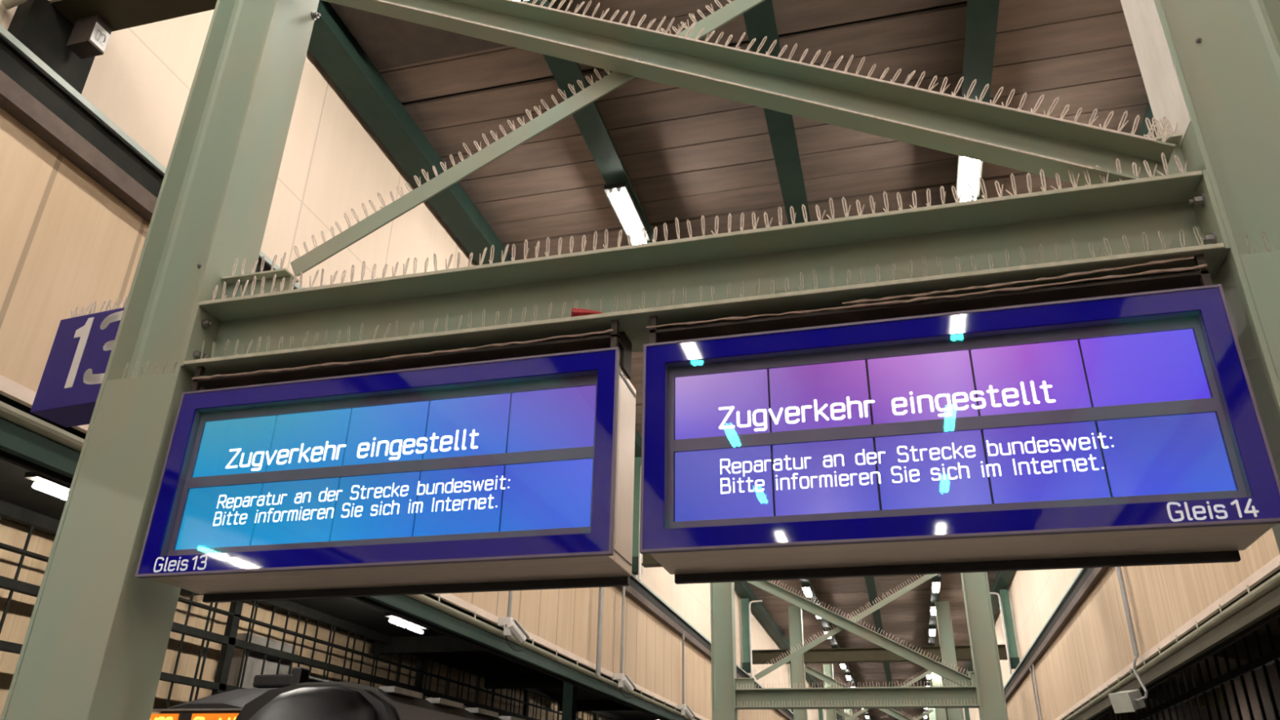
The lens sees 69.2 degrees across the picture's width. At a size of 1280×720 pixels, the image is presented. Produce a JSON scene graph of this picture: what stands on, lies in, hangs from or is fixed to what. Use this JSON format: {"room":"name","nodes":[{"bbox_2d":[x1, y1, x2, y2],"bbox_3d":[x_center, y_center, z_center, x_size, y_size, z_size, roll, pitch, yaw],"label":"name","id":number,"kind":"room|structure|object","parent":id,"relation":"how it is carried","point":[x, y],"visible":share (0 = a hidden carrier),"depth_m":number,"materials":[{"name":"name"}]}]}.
{"room":"train station platform","nodes":[
{"label":"train station platform","id":0,"kind":"room"},
{"bbox_2d":[0,519,609,719],"bbox_3d":[-3.632,20.379,44.125,0.250,7.450,144.000,-6,-27,14],"label":"wall","id":1,"kind":"structure","parent":0,"point":[21,606],"depth_m":22.18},
{"bbox_2d":[0,394,700,719],"bbox_3d":[1.215,17.519,44.097,10.180,2.450,144.000,-6,-27,14],"label":"ceiling","id":2,"kind":"structure","parent":0,"point":[15,489],"depth_m":24.21,"materials":[{"name":"wood"}]},
{"bbox_2d":[24,471,70,500],"bbox_3d":[-8.315,1.804,13.925,0.240,0.762,1.800,-6,-27,14],"label":"lamp","id":3,"kind":"object","parent":2,"relation":"hanging from","point":[34,477],"visible":0.24,"depth_m":13.26,"materials":[{"name":"white"}]},
{"bbox_2d":[179,588,204,595],"bbox_3d":[-6.687,4.717,20.134,7.700,0.470,0.250,-6,-27,14],"label":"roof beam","id":4,"kind":"structure","parent":2,"relation":"attached to","point":[183,592],"depth_m":20.83,"materials":[{"name":"black metal"}]},
{"bbox_2d":[384,612,428,634],"bbox_3d":[-5.677,6.191,22.770,0.240,0.762,1.800,-6,-27,14],"label":"lamp","id":5,"kind":"object","parent":2,"relation":"hanging from","point":[397,618],"visible":0.74,"depth_m":22.50,"materials":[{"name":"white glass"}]},
{"bbox_2d":[370,635,488,654],"bbox_3d":[-4.467,8.408,27.578,7.700,0.470,0.250,-6,-27,14],"label":"roof beam","id":6,"kind":"structure","parent":2,"relation":"attached to","point":[444,643],"depth_m":27.97,"materials":[{"name":"black metal"}]},
{"bbox_2d":[484,674,580,688],"bbox_3d":[-2.247,12.100,35.021,7.700,0.470,0.250,-6,-27,14],"label":"roof beam","id":7,"kind":"structure","parent":2,"relation":"attached to","point":[527,681],"depth_m":35.42,"materials":[{"name":"black metal"}]},
{"bbox_2d":[559,699,638,711],"bbox_3d":[-0.026,15.791,42.465,7.700,0.470,0.250,-6,-27,14],"label":"roof beam","id":8,"kind":"structure","parent":2,"relation":"attached to","point":[589,704],"depth_m":42.80,"materials":[{"name":"black metal"}]},
{"bbox_2d":[0,106,786,719],"bbox_3d":[6.174,17.054,42.848,0.150,1.960,144.000,-6,-27,14],"label":"wall","id":9,"kind":"structure","parent":0,"point":[67,242],"depth_m":7.36,"materials":[{"name":"wood"}]},
{"bbox_2d":[0,449,667,719],"bbox_3d":[6.059,18.132,42.348,0.060,0.500,144.000,-6,-27,14],"label":"trim","id":10,"kind":"structure","parent":9,"relation":"attached to","point":[4,455],"depth_m":12.07,"materials":[{"name":"black metal"}]},
{"bbox_2d":[0,374,709,719],"bbox_3d":[6.227,17.967,42.380,0.060,0.100,144.000,-6,-27,14],"label":"trim","id":11,"kind":"structure","parent":9,"relation":"attached to","point":[13,390],"depth_m":13.44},
{"bbox_2d":[497,617,530,651],"bbox_3d":[-1.924,4.175,14.082,0.283,0.482,0.464,-18,-32,34],"label":"security camera","id":12,"kind":"object","parent":11,"relation":"attached to","point":[511,627],"visible":1,"depth_m":14.02,"materials":[{"name":"white plastic"}]},
{"bbox_2d":[506,591,512,617],"bbox_3d":[-1.970,3.062,14.493,0.064,1.875,0.061,-6,-27,14],"label":"pole","id":13,"kind":"object","parent":12,"relation":"on","point":[510,593],"visible":0.34,"depth_m":14.14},
{"bbox_2d":[613,673,636,698],"bbox_3d":[-0.323,6.837,19.448,0.283,0.482,0.464,-18,-32,34],"label":"security camera","id":14,"kind":"object","parent":11,"relation":"attached to","point":[624,681],"visible":1,"depth_m":19.39,"materials":[{"name":"white plastic"}]},
{"bbox_2d":[620,586,625,673],"bbox_3d":[-0.370,5.724,19.860,0.064,1.875,0.061,-6,-27,14],"label":"pole","id":15,"kind":"object","parent":14,"relation":"on","point":[623,587],"visible":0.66,"depth_m":19.83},
{"bbox_2d":[677,704,694,719],"bbox_3d":[1.213,9.391,24.598,0.283,0.482,0.464,-18,-32,34],"label":"security camera","id":16,"kind":"object","parent":11,"relation":"attached to","point":[685,709],"visible":1,"depth_m":24.54,"materials":[{"name":"white plastic"}]},
{"bbox_2d":[0,24,793,719],"bbox_3d":[6.316,16.067,43.295,0.220,0.450,144.000,-6,-27,14],"label":"girder","id":17,"kind":"object","parent":9,"relation":"attached to","point":[33,93],"visible":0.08,"depth_m":7.34,"materials":[{"name":"metal"}]},
{"bbox_2d":[7,0,95,94],"bbox_3d":[-4.545,-2.411,7.173,0.140,0.540,0.600,-6,-27,14],"label":"bracket","id":18,"kind":"object","parent":17,"relation":"on","point":[43,29],"visible":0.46,"depth_m":7.09,"materials":[{"name":"black metal"}]},
{"bbox_2d":[595,586,604,676],"bbox_3d":[-0.796,5.198,18.526,0.100,2.120,0.095,-6,-27,14],"label":"pole","id":19,"kind":"object","parent":17,"relation":"attached to","point":[601,588],"visible":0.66,"depth_m":18.39,"materials":[{"name":"metal"}]},
{"bbox_2d":[631,457,641,580],"bbox_3d":[0.122,3.693,21.757,0.872,3.000,0.365,-6,-27,14],"label":"wall post","id":20,"kind":"object","parent":17,"relation":"on","point":[636,556],"visible":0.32,"depth_m":21.71,"materials":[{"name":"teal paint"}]},
{"bbox_2d":[741,598,762,677],"bbox_3d":[4.381,10.775,36.038,0.872,3.000,0.365,-6,-27,14],"label":"wall post","id":21,"kind":"object","parent":17,"relation":"on","point":[747,664],"visible":0.9,"depth_m":36.06,"materials":[{"name":"metal"}]},
{"bbox_2d":[682,631,684,704],"bbox_3d":[1.166,8.278,25.009,0.064,1.875,0.061,-6,-27,14],"label":"pole","id":22,"kind":"object","parent":9,"relation":"attached to","point":[683,693],"visible":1,"depth_m":24.95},
{"bbox_2d":[0,0,837,719],"bbox_3d":[6.177,14.468,44.130,0.140,3.250,144.000,-6,-27,14],"label":"wall","id":23,"kind":"structure","parent":0,"point":[333,163],"depth_m":10.76,"materials":[{"name":"paint"}]},
{"bbox_2d":[1,0,27,8],"bbox_3d":[-4.510,-3.084,7.034,0.364,1.055,0.067,-6,-27,14],"label":"pipe","id":24,"kind":"object","parent":23,"relation":"attached to","point":[7,4],"visible":1,"depth_m":6.83,"materials":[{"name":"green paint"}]},
{"bbox_2d":[328,0,1148,719],"bbox_3d":[11.219,12.583,43.805,10.400,0.054,144.458,-6,-27,14],"label":"ceiling","id":25,"kind":"structure","parent":0,"point":[684,153],"depth_m":12.37,"materials":[{"name":"wood"}]},
{"bbox_2d":[329,2,506,70],"bbox_3d":[-2.279,-3.892,10.513,2.100,0.144,1.080,-6,-27,14],"label":"ceiling panel","id":26,"kind":"object","parent":25,"relation":"attached to","point":[388,42],"visible":0.44,"depth_m":10.76,"materials":[{"name":"wood"}]},
{"bbox_2d":[307,0,844,719],"bbox_3d":[6.562,13.140,44.674,0.420,0.370,144.000,-6,-27,14],"label":"ceiling beam","id":27,"kind":"structure","parent":25,"relation":"attached to","point":[331,43],"depth_m":12.04,"materials":[{"name":"green metal"}]},
{"bbox_2d":[520,0,871,719],"bbox_3d":[9.044,12.927,44.039,0.320,0.450,144.000,-6,-27,14],"label":"ceiling beam","id":28,"kind":"structure","parent":25,"relation":"attached to","point":[589,121],"depth_m":11.81,"materials":[{"name":"green metal"}]},
{"bbox_2d":[604,182,650,244],"bbox_3d":[-0.168,-2.041,13.055,0.300,0.233,1.340,-6,-27,14],"label":"lamp","id":29,"kind":"object","parent":28,"relation":"attached to","point":[619,195],"visible":0.82,"depth_m":12.85,"materials":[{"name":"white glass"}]},
{"bbox_2d":[800,584,813,597],"bbox_3d":[6.188,8.527,34.364,0.300,0.233,1.340,-6,-27,14],"label":"lamp","id":30,"kind":"object","parent":28,"relation":"attached to","point":[806,589],"visible":0.96,"depth_m":34.03,"materials":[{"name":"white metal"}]},
{"bbox_2d":[742,0,898,719],"bbox_3d":[11.256,12.706,43.489,0.320,0.450,144.000,-6,-27,14],"label":"ceiling beam","id":31,"kind":"structure","parent":25,"relation":"attached to","point":[760,20],"depth_m":11.88,"materials":[{"name":"green metal"}]},
{"bbox_2d":[923,0,999,719],"bbox_3d":[13.478,12.483,42.937,0.320,0.450,144.000,-6,-27,14],"label":"ceiling beam","id":32,"kind":"structure","parent":25,"relation":"attached to","point":[981,22],"depth_m":10.35,"materials":[{"name":"green metal"}]},
{"bbox_2d":[931,579,940,592],"bbox_3d":[10.602,8.085,33.267,0.300,0.233,1.340,-6,-27,14],"label":"lamp","id":33,"kind":"object","parent":32,"relation":"attached to","point":[935,584],"visible":1,"depth_m":32.92,"materials":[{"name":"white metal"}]},
{"bbox_2d":[955,155,982,201],"bbox_3d":[4.246,-2.483,11.958,0.300,0.233,1.340,-6,-27,14],"label":"lamp","id":34,"kind":"object","parent":32,"relation":"attached to","point":[969,171],"visible":0.42,"depth_m":12.02,"materials":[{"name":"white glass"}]},
{"bbox_2d":[964,101,1156,685],"bbox_3d":[15.729,12.222,42.395,0.420,0.370,144.000,-6,-27,14],"label":"ceiling beam","id":35,"kind":"structure","parent":25,"relation":"attached to","point":[1002,580],"depth_m":33.53,"materials":[{"name":"green metal"}]},
{"bbox_2d":[962,568,1080,719],"bbox_3d":[16.087,13.476,41.666,0.140,3.250,144.000,-6,-27,14],"label":"wall","id":36,"kind":"structure","parent":0,"point":[1033,594],"depth_m":29.84,"materials":[{"name":"paint"}]},
{"bbox_2d":[1005,528,1279,719],"bbox_3d":[15.978,16.073,40.411,0.150,1.960,144.000,-6,-27,14],"label":"wall","id":37,"kind":"structure","parent":0,"point":[1094,646],"depth_m":17.79,"materials":[{"name":"wood"}]},
{"bbox_2d":[1004,567,1109,703],"bbox_3d":[15.879,15.110,40.918,0.220,0.450,144.000,-6,-27,14],"label":"girder","id":38,"kind":"object","parent":37,"relation":"attached to","point":[1086,579],"visible":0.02,"depth_m":23.91,"materials":[{"name":"metal"}]},
{"bbox_2d":[962,707,969,719],"bbox_3d":[21.640,23.928,62.148,0.872,3.000,0.365,-6,-27,14],"label":"wall post","id":39,"kind":"object","parent":38,"relation":"on","point":[966,714],"visible":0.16,"depth_m":62.14,"materials":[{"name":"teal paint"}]},
{"bbox_2d":[990,589,1019,674],"bbox_3d":[13.198,9.893,33.846,0.872,3.000,0.365,-6,-27,14],"label":"wall post","id":40,"kind":"object","parent":38,"relation":"on","point":[1014,660],"visible":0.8,"depth_m":33.76,"materials":[{"name":"metal"}]},
{"bbox_2d":[1029,666,1039,719],"bbox_3d":[12.530,10.683,29.439,0.060,1.860,0.057,-6,-27,14],"label":"pole","id":41,"kind":"object","parent":38,"relation":"attached to","point":[1030,668],"visible":1,"depth_m":29.47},
{"bbox_2d":[1031,663,1042,719],"bbox_3d":[12.349,10.383,28.833,0.060,1.860,0.057,-6,-27,14],"label":"pole","id":42,"kind":"object","parent":38,"relation":"attached to","point":[1033,664],"visible":1,"depth_m":28.85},
{"bbox_2d":[1115,566,1135,656],"bbox_3d":[8.697,4.344,16.659,0.064,1.860,0.061,-6,-27,14],"label":"pole","id":43,"kind":"object","parent":38,"relation":"attached to","point":[1116,566],"visible":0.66,"depth_m":16.57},
{"bbox_2d":[1116,566,1138,655],"bbox_3d":[8.669,4.298,16.565,0.064,1.860,0.061,-6,-27,14],"label":"pole","id":44,"kind":"object","parent":38,"relation":"attached to","point":[1119,570],"visible":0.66,"depth_m":16.46,"materials":[{"name":"metal"}]},
{"bbox_2d":[1133,655,1147,702],"bbox_3d":[8.480,5.371,15.749,0.221,0.811,0.780,-6,-27,14],"label":"pipe","id":45,"kind":"object","parent":44,"relation":"attached to","point":[1145,696],"visible":1,"depth_m":15.72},
{"bbox_2d":[1108,688,1145,713],"bbox_3d":[8.467,5.913,16.079,0.472,0.382,0.410,12,-28,-21],"label":"loudspeaker","id":46,"kind":"object","parent":45,"relation":"attached to","point":[1123,701],"visible":0.99,"depth_m":15.95,"materials":[{"name":"grey plastic"}]},
{"bbox_2d":[1108,691,1135,713],"bbox_3d":[8.300,5.904,15.999,0.105,0.321,0.410,12,-28,-21],"label":"grille","id":47,"kind":"object","parent":46,"relation":"attached to","point":[1121,701],"depth_m":15.96,"materials":[{"name":"grey plastic"}]},
{"bbox_2d":[1054,554,1279,719],"bbox_3d":[15.886,17.000,39.978,0.060,0.100,144.000,-6,-27,14],"label":"trim","id":48,"kind":"structure","parent":37,"relation":"attached to","point":[1272,566],"depth_m":13.21,"materials":[{"name":"metal"}]},
{"bbox_2d":[1063,568,1279,719],"bbox_3d":[16.047,17.132,39.865,0.060,0.500,144.000,-6,-27,14],"label":"trim","id":49,"kind":"structure","parent":37,"relation":"attached to","point":[1276,615],"depth_m":13.11,"materials":[{"name":"black metal"}]},
{"bbox_2d":[1062,570,1279,719],"bbox_3d":[20.659,15.125,39.485,9.580,3.450,144.000,-6,-27,14],"label":"ceiling","id":50,"kind":"structure","parent":0,"point":[1274,627],"depth_m":36.83,"materials":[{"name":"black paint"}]},
{"bbox_2d":[1142,682,1230,709],"bbox_3d":[22.224,15.050,41.481,7.100,1.100,0.200,-6,-27,14],"label":"roof beam","id":51,"kind":"structure","parent":50,"relation":"attached to","point":[1218,691],"depth_m":40.97,"materials":[{"name":"metal"}]},
{"bbox_2d":[1209,636,1279,665],"bbox_3d":[19.127,9.899,31.095,7.100,1.100,0.200,-6,-27,14],"label":"roof beam","id":52,"kind":"structure","parent":50,"relation":"attached to","point":[1264,641],"depth_m":30.81,"materials":[{"name":"metal"}]},
{"bbox_2d":[1146,664,1279,719],"bbox_3d":[25.139,16.984,37.227,0.200,8.600,144.000,-6,-27,14],"label":"wall","id":53,"kind":"structure","parent":0,"point":[1272,670],"depth_m":38.03,"materials":[{"name":"metal"}]},
{"bbox_3d":[10.972,21.381,39.271,10.300,0.250,144.000,-6,-27,14],"label":"floor","id":54,"kind":"structure","parent":0,"visible":0},
{"bbox_2d":[0,0,320,719],"bbox_3d":[-2.691,-0.642,5.745,0.566,9.300,0.405,-6,-27,14],"label":"steel column","id":55,"kind":"structure","parent":54,"relation":"on","point":[95,646],"depth_m":5.26,"materials":[{"name":"metal"}]},
{"bbox_2d":[30,295,128,427],"bbox_3d":[-3.363,-0.052,6.119,1.175,0.808,0.325,-8,-28,18],"label":"platform sign","id":56,"kind":"object","parent":55,"relation":"attached to","point":[67,393],"visible":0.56,"depth_m":6.08,"materials":[{"name":"blue plastic"}]},
{"bbox_2d":[48,0,217,31],"bbox_3d":[-3.743,-2.957,7.205,1.720,0.500,0.360,-6,-27,14],"label":"girder","id":57,"kind":"object","parent":55,"relation":"attached to","point":[120,15],"visible":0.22,"depth_m":7.16,"materials":[{"name":"metal"}]},
{"bbox_2d":[66,13,112,58],"bbox_3d":[-4.284,-2.520,7.236,0.216,0.280,0.150,-6,-27,14],"label":"sign","id":58,"kind":"object","parent":57,"relation":"hanging from","point":[90,36],"visible":1,"depth_m":7.18,"materials":[{"name":"metal"}]},
{"bbox_2d":[134,346,635,603],"bbox_3d":[-1.242,0.624,4.723,2.462,1.036,0.479,-6,-27,14],"label":"display","id":59,"kind":"object","parent":55,"relation":"attached to","point":[513,473],"visible":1,"depth_m":4.54,"materials":[{"name":"blue glass"}]},
{"bbox_2d":[191,319,631,391],"bbox_3d":[-1.248,0.066,4.921,2.422,0.200,0.270,-6,-27,14],"label":"rail","id":60,"kind":"object","parent":59,"relation":"on","point":[614,339],"visible":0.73,"depth_m":4.79,"materials":[{"name":"metal"}]},
{"bbox_2d":[191,328,613,379],"bbox_3d":[-1.292,-0.019,4.803,2.401,0.038,0.019,-6,-27,14],"label":"cord","id":61,"kind":"object","parent":60,"relation":"attached to","point":[610,330],"visible":1,"depth_m":4.78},
{"bbox_2d":[710,582,737,719],"bbox_3d":[1.928,7.086,21.329,0.510,9.300,0.400,-6,-27,14],"label":"steel column","id":62,"kind":"structure","parent":54,"relation":"on","point":[723,653],"depth_m":21.45,"materials":[{"name":"metal"}]},
{"bbox_2d":[641,553,662,567],"bbox_3d":[0.903,4.769,22.784,1.720,0.500,0.360,-6,-27,14],"label":"girder","id":63,"kind":"object","parent":62,"relation":"attached to","point":[648,561],"visible":0.14,"depth_m":22.88,"materials":[{"name":"metal"}]},
{"bbox_2d":[787,605,808,719],"bbox_3d":[6.188,14.168,35.610,0.510,9.300,0.400,-6,-27,14],"label":"steel column","id":64,"kind":"structure","parent":54,"relation":"on","point":[795,615],"depth_m":36.77,"materials":[{"name":"metal"}]},
{"bbox_2d":[751,648,791,664],"bbox_3d":[5.163,11.851,37.065,1.720,0.500,0.360,-6,-27,14],"label":"girder","id":65,"kind":"object","parent":64,"relation":"attached to","point":[758,656],"visible":0.62,"depth_m":37.05,"materials":[{"name":"metal"}]},
{"bbox_2d":[804,645,942,663],"bbox_3d":[8.993,11.468,36.113,5.190,0.500,0.360,-6,-27,14],"label":"girder","id":66,"kind":"object","parent":64,"relation":"attached to","point":[858,655],"visible":0.83,"depth_m":36.18,"materials":[{"name":"metal"}]},
{"bbox_2d":[822,663,836,719],"bbox_3d":[10.370,21.122,49.632,0.510,9.300,0.400,-6,-27,14],"label":"steel column","id":67,"kind":"structure","parent":54,"relation":"on","point":[830,713],"depth_m":51.15,"materials":[{"name":"metal"}]},
{"bbox_2d":[930,662,946,719],"bbox_3d":[15.885,20.570,48.260,0.530,9.300,0.400,-6,-27,14],"label":"steel column","id":68,"kind":"structure","parent":54,"relation":"on","point":[940,713],"depth_m":49.54,"materials":[{"name":"green paint"}]},
{"bbox_3d":[13.111,21.391,48.680,5.190,0.534,0.404,-6,-27,14],"label":"cross beam","id":69,"kind":"structure","parent":68,"relation":"attached to","visible":0},
{"bbox_2d":[835,708,860,719],"bbox_3d":[13.057,19.924,49.273,5.119,2.876,0.140,-6,-27,14],"label":"brace","id":70,"kind":"object","parent":69,"relation":"on","point":[839,712],"visible":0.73,"depth_m":50.30,"materials":[{"name":"green paint"}]},
{"bbox_2d":[934,600,964,719],"bbox_3d":[11.703,13.616,34.239,0.530,9.300,0.400,-6,-27,14],"label":"steel column","id":71,"kind":"structure","parent":54,"relation":"on","point":[943,613],"depth_m":35.55,"materials":[{"name":"metal"}]},
{"bbox_2d":[955,644,1009,660],"bbox_3d":[12.987,11.068,35.120,2.020,0.500,0.360,-6,-27,14],"label":"girder","id":72,"kind":"object","parent":71,"relation":"attached to","point":[962,652],"visible":0.36,"depth_m":35.22,"materials":[{"name":"metal"}]},
{"bbox_3d":[8.929,14.438,34.659,5.190,0.534,0.404,-6,-27,14],"label":"cross beam","id":73,"kind":"structure","parent":71,"relation":"attached to","visible":0},
{"bbox_2d":[804,665,917,719],"bbox_3d":[8.875,12.971,35.252,5.119,2.876,0.140,-6,-27,14],"label":"brace","id":74,"kind":"object","parent":73,"relation":"on","point":[808,669],"visible":0.63,"depth_m":35.91,"materials":[{"name":"green paint"}]},
{"bbox_3d":[6.640,14.435,35.343,0.438,0.246,0.140,-6,-27,14],"label":"gusset plate","id":75,"kind":"object","parent":73,"relation":"attached to","visible":0},
{"bbox_2d":[840,670,932,719],"bbox_3d":[9.143,12.936,35.342,4.680,2.643,0.100,-6,-27,14],"label":"brace","id":76,"kind":"object","parent":75,"relation":"attached to","point":[914,680],"visible":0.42,"depth_m":35.28,"materials":[{"name":"green paint"}]},
{"bbox_2d":[960,572,1008,719],"bbox_3d":[7.443,6.534,19.958,0.530,9.300,0.400,-6,-27,14],"label":"steel column","id":77,"kind":"structure","parent":54,"relation":"on","point":[975,588],"depth_m":20.07,"materials":[{"name":"metal"}]},
{"bbox_2d":[733,680,979,709],"bbox_3d":[4.669,7.355,20.378,5.190,0.534,0.404,-6,-27,14],"label":"cross beam","id":78,"kind":"structure","parent":77,"relation":"attached to","point":[957,696],"depth_m":20.28,"materials":[{"name":"metal"}]},
{"bbox_2d":[734,677,755,688],"bbox_3d":[2.381,7.352,21.062,0.438,0.246,0.140,-6,-27,14],"label":"gusset plate","id":79,"kind":"object","parent":78,"relation":"on","point":[741,682],"visible":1,"depth_m":21.06,"materials":[{"name":"green paint"}]},
{"bbox_2d":[754,573,937,679],"bbox_3d":[4.884,5.854,21.061,4.680,2.643,0.100,-6,-27,14],"label":"brace","id":80,"kind":"object","parent":79,"relation":"attached to","point":[926,577],"visible":0.85,"depth_m":21.01,"materials":[{"name":"green paint"}]},
{"bbox_2d":[745,580,971,685],"bbox_3d":[4.616,5.888,20.971,5.119,2.876,0.140,-6,-27,14],"label":"brace","id":81,"kind":"object","parent":78,"relation":"on","point":[926,662],"visible":0.82,"depth_m":20.78,"materials":[{"name":"green paint"}]},
{"bbox_2d":[967,671,976,685],"bbox_3d":[7.115,6.849,19.900,0.138,0.311,0.140,-6,-27,14],"label":"gusset plate","id":82,"kind":"object","parent":78,"relation":"on","point":[971,676],"visible":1,"depth_m":19.90,"materials":[{"name":"green paint"}]},
{"bbox_2d":[1120,0,1279,554],"bbox_3d":[2.795,-1.192,4.379,0.534,9.300,0.400,-6,-27,14],"label":"steel column","id":83,"kind":"structure","parent":54,"relation":"on","point":[1211,68],"depth_m":4.29,"materials":[{"name":"metal"}]},
{"bbox_2d":[180,152,1231,376],"bbox_3d":[0.021,-0.379,4.798,5.190,0.547,0.412,-6,-27,14],"label":"cross beam","id":84,"kind":"structure","parent":83,"relation":"attached to","point":[820,264],"depth_m":4.61,"materials":[{"name":"metal"}]},
{"bbox_2d":[221,252,299,297],"bbox_3d":[-2.265,-0.439,5.511,0.438,0.387,0.148,-6,-27,14],"label":"spikes","id":85,"kind":"object","parent":84,"relation":"on","point":[231,281],"visible":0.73,"depth_m":5.50,"materials":[{"name":"green paint"}]},
{"bbox_2d":[290,0,764,276],"bbox_3d":[0.230,-1.888,5.486,4.694,2.674,0.109,-6,-27,14],"label":"brace","id":86,"kind":"object","parent":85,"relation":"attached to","point":[597,90],"visible":0.88,"depth_m":5.43,"materials":[{"name":"green paint"}]},
{"bbox_2d":[571,307,602,316],"bbox_3d":[-0.262,-0.236,4.626,0.154,0.065,0.062,-6,-27,14],"label":"cone","id":87,"kind":"object","parent":84,"relation":"on","point":[575,312],"visible":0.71,"depth_m":4.61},
{"bbox_2d":[322,0,1175,186],"bbox_3d":[-0.026,-1.850,5.391,5.130,2.896,0.150,-6,-27,14],"label":"brace","id":88,"kind":"object","parent":84,"relation":"on","point":[1017,139],"visible":1,"depth_m":4.92,"materials":[{"name":"green paint"}]},
{"bbox_2d":[649,253,1212,343],"bbox_3d":[1.251,-0.185,4.300,2.422,0.200,0.270,-6,-27,14],"label":"rail","id":89,"kind":"object","parent":84,"relation":"hanging from","point":[1188,278],"visible":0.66,"depth_m":4.19,"materials":[{"name":"metal"}]},
{"bbox_2d":[646,263,1207,328],"bbox_3d":[1.205,-0.274,4.185,2.431,0.030,0.022,-6,-27,14],"label":"cord","id":90,"kind":"object","parent":89,"relation":"attached to","point":[1205,265],"visible":1,"depth_m":4.14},
{"bbox_2d":[639,284,1279,584],"bbox_3d":[1.258,0.374,4.102,2.462,1.036,0.479,-6,-27,14],"label":"display","id":91,"kind":"object","parent":89,"relation":"hanging from","point":[1124,429],"visible":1,"depth_m":3.91,"materials":[{"name":"blue glass"}]},
{"bbox_2d":[842,257,1194,304],"bbox_3d":[1.635,-0.345,4.092,1.460,0.048,0.022,-6,-27,14],"label":"cord","id":92,"kind":"object","parent":84,"relation":"attached to","point":[1157,262],"visible":1,"depth_m":4.07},
{"bbox_2d":[1145,116,1188,175],"bbox_3d":[2.468,-0.938,4.346,0.138,0.444,0.147,-6,-27,14],"label":"gusset plate","id":93,"kind":"object","parent":84,"relation":"on","point":[1175,138],"visible":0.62,"depth_m":4.34,"materials":[{"name":"green paint"}]},
{"bbox_3d":[1.074,23.156,41.344,10.140,0.200,144.000,-6,-27,14],"label":"floor","id":94,"kind":"structure","parent":0,"visible":0},
{"bbox_2d":[150,666,332,719],"bbox_3d":[-5.026,11.964,24.936,3.000,4.640,21.160,-6,-27,14],"label":"train","id":95,"kind":"object","parent":94,"relation":"on","point":[227,705],"visible":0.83,"depth_m":16.64,"materials":[{"name":"grey paint"}]},
{"bbox_2d":[226,632,295,688],"bbox_3d":[-9.610,9.936,22.202,0.550,6.300,2.000,-6,-27,14],"label":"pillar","id":96,"kind":"structure","parent":94,"relation":"on","point":[255,660],"depth_m":22.78,"materials":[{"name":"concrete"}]},
{"bbox_2d":[0,499,628,719],"bbox_3d":[-1.043,22.774,49.097,0.300,7.220,96.000,-6,-27,14],"label":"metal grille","id":97,"kind":"object","parent":94,"relation":"on","point":[228,641],"visible":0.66,"depth_m":23.38,"materials":[{"name":"black metal"}]},
{"bbox_2d":[235,681,524,719],"bbox_3d":[-0.988,12.560,25.088,2.854,3.860,30.300,-6,-27,14],"label":"train","id":98,"kind":"object","parent":94,"relation":"on","point":[326,700],"visible":1,"depth_m":13.18,"materials":[{"name":"grey paint"}]},
{"bbox_2d":[379,685,422,698],"bbox_3d":[-3.598,5.020,14.008,0.250,0.080,0.900,-6,-27,14],"label":"roof vent","id":99,"kind":"object","parent":98,"relation":"attached to","point":[393,691],"depth_m":13.84,"materials":[{"name":"metal"}]},
{"bbox_2d":[426,697,463,708],"bbox_3d":[-3.211,5.663,15.306,0.250,0.080,0.900,-6,-27,14],"label":"roof vent","id":100,"kind":"object","parent":98,"relation":"attached to","point":[438,702],"depth_m":15.11,"materials":[{"name":"metal"}]},
{"bbox_2d":[465,707,498,717],"bbox_3d":[-2.824,6.307,16.605,0.250,0.080,0.900,-6,-27,14],"label":"roof vent","id":101,"kind":"object","parent":98,"relation":"attached to","point":[478,712],"depth_m":16.39,"materials":[{"name":"metal"}]},
{"bbox_2d":[498,715,524,719],"bbox_3d":[-2.437,6.951,17.903,0.250,0.080,0.900,-6,-27,14],"label":"roof vent","id":102,"kind":"object","parent":98,"relation":"attached to","point":[503,717],"depth_m":17.53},
{"bbox_2d":[561,681,577,719],"bbox_3d":[-2.085,11.592,26.299,0.300,7.220,0.400,-6,-27,14],"label":"column","id":103,"kind":"structure","parent":94,"relation":"on","point":[570,691],"depth_m":26.95,"materials":[{"name":"green metal"}]},
{"bbox_3d":[20.740,21.187,36.454,9.940,0.200,144.000,-6,-27,14],"label":"floor","id":104,"kind":"structure","parent":0,"visible":0},
{"bbox_2d":[1098,617,1279,719],"bbox_3d":[21.651,19.153,41.813,0.160,8.200,80.000,-6,-27,14],"label":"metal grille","id":105,"kind":"object","parent":104,"relation":"on","point":[1273,656],"visible":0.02,"depth_m":27.04,"materials":[{"name":"black metal"}]},
{"bbox_3d":[29.593,48.117,103.819,30.000,12.000,0.300,-6,-27,14],"label":"wall","id":106,"kind":"structure","parent":0,"visible":0},
{"bbox_2d":[0,417,688,719],"bbox_3d":[6.182,18.244,42.256,0.080,0.182,144.000,-6,-27,14],"label":"fascia beam","id":107,"kind":"structure","parent":106,"relation":"attached to","point":[19,441],"depth_m":12.14,"materials":[{"name":"green metal"}]},
{"bbox_2d":[0,400,696,719],"bbox_3d":[6.229,18.079,42.324,0.140,0.170,144.000,-6,-27,14],"label":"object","id":108,"kind":"structure","parent":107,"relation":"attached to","point":[8,412],"depth_m":12.32,"materials":[{"name":"green paint"}]},
{"bbox_2d":[1072,585,1279,719],"bbox_3d":[15.919,17.269,39.835,0.080,0.182,144.000,-6,-27,14],"label":"fascia beam","id":109,"kind":"structure","parent":106,"relation":"attached to","point":[1268,603],"depth_m":12.92,"materials":[{"name":"metal"}]},
{"bbox_2d":[1061,561,1279,719],"bbox_3d":[15.879,17.113,39.925,0.140,0.170,144.000,-6,-27,14],"label":"gutter","id":110,"kind":"object","parent":109,"relation":"attached to","point":[1274,581],"visible":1,"depth_m":13.12,"materials":[{"name":"green paint"}]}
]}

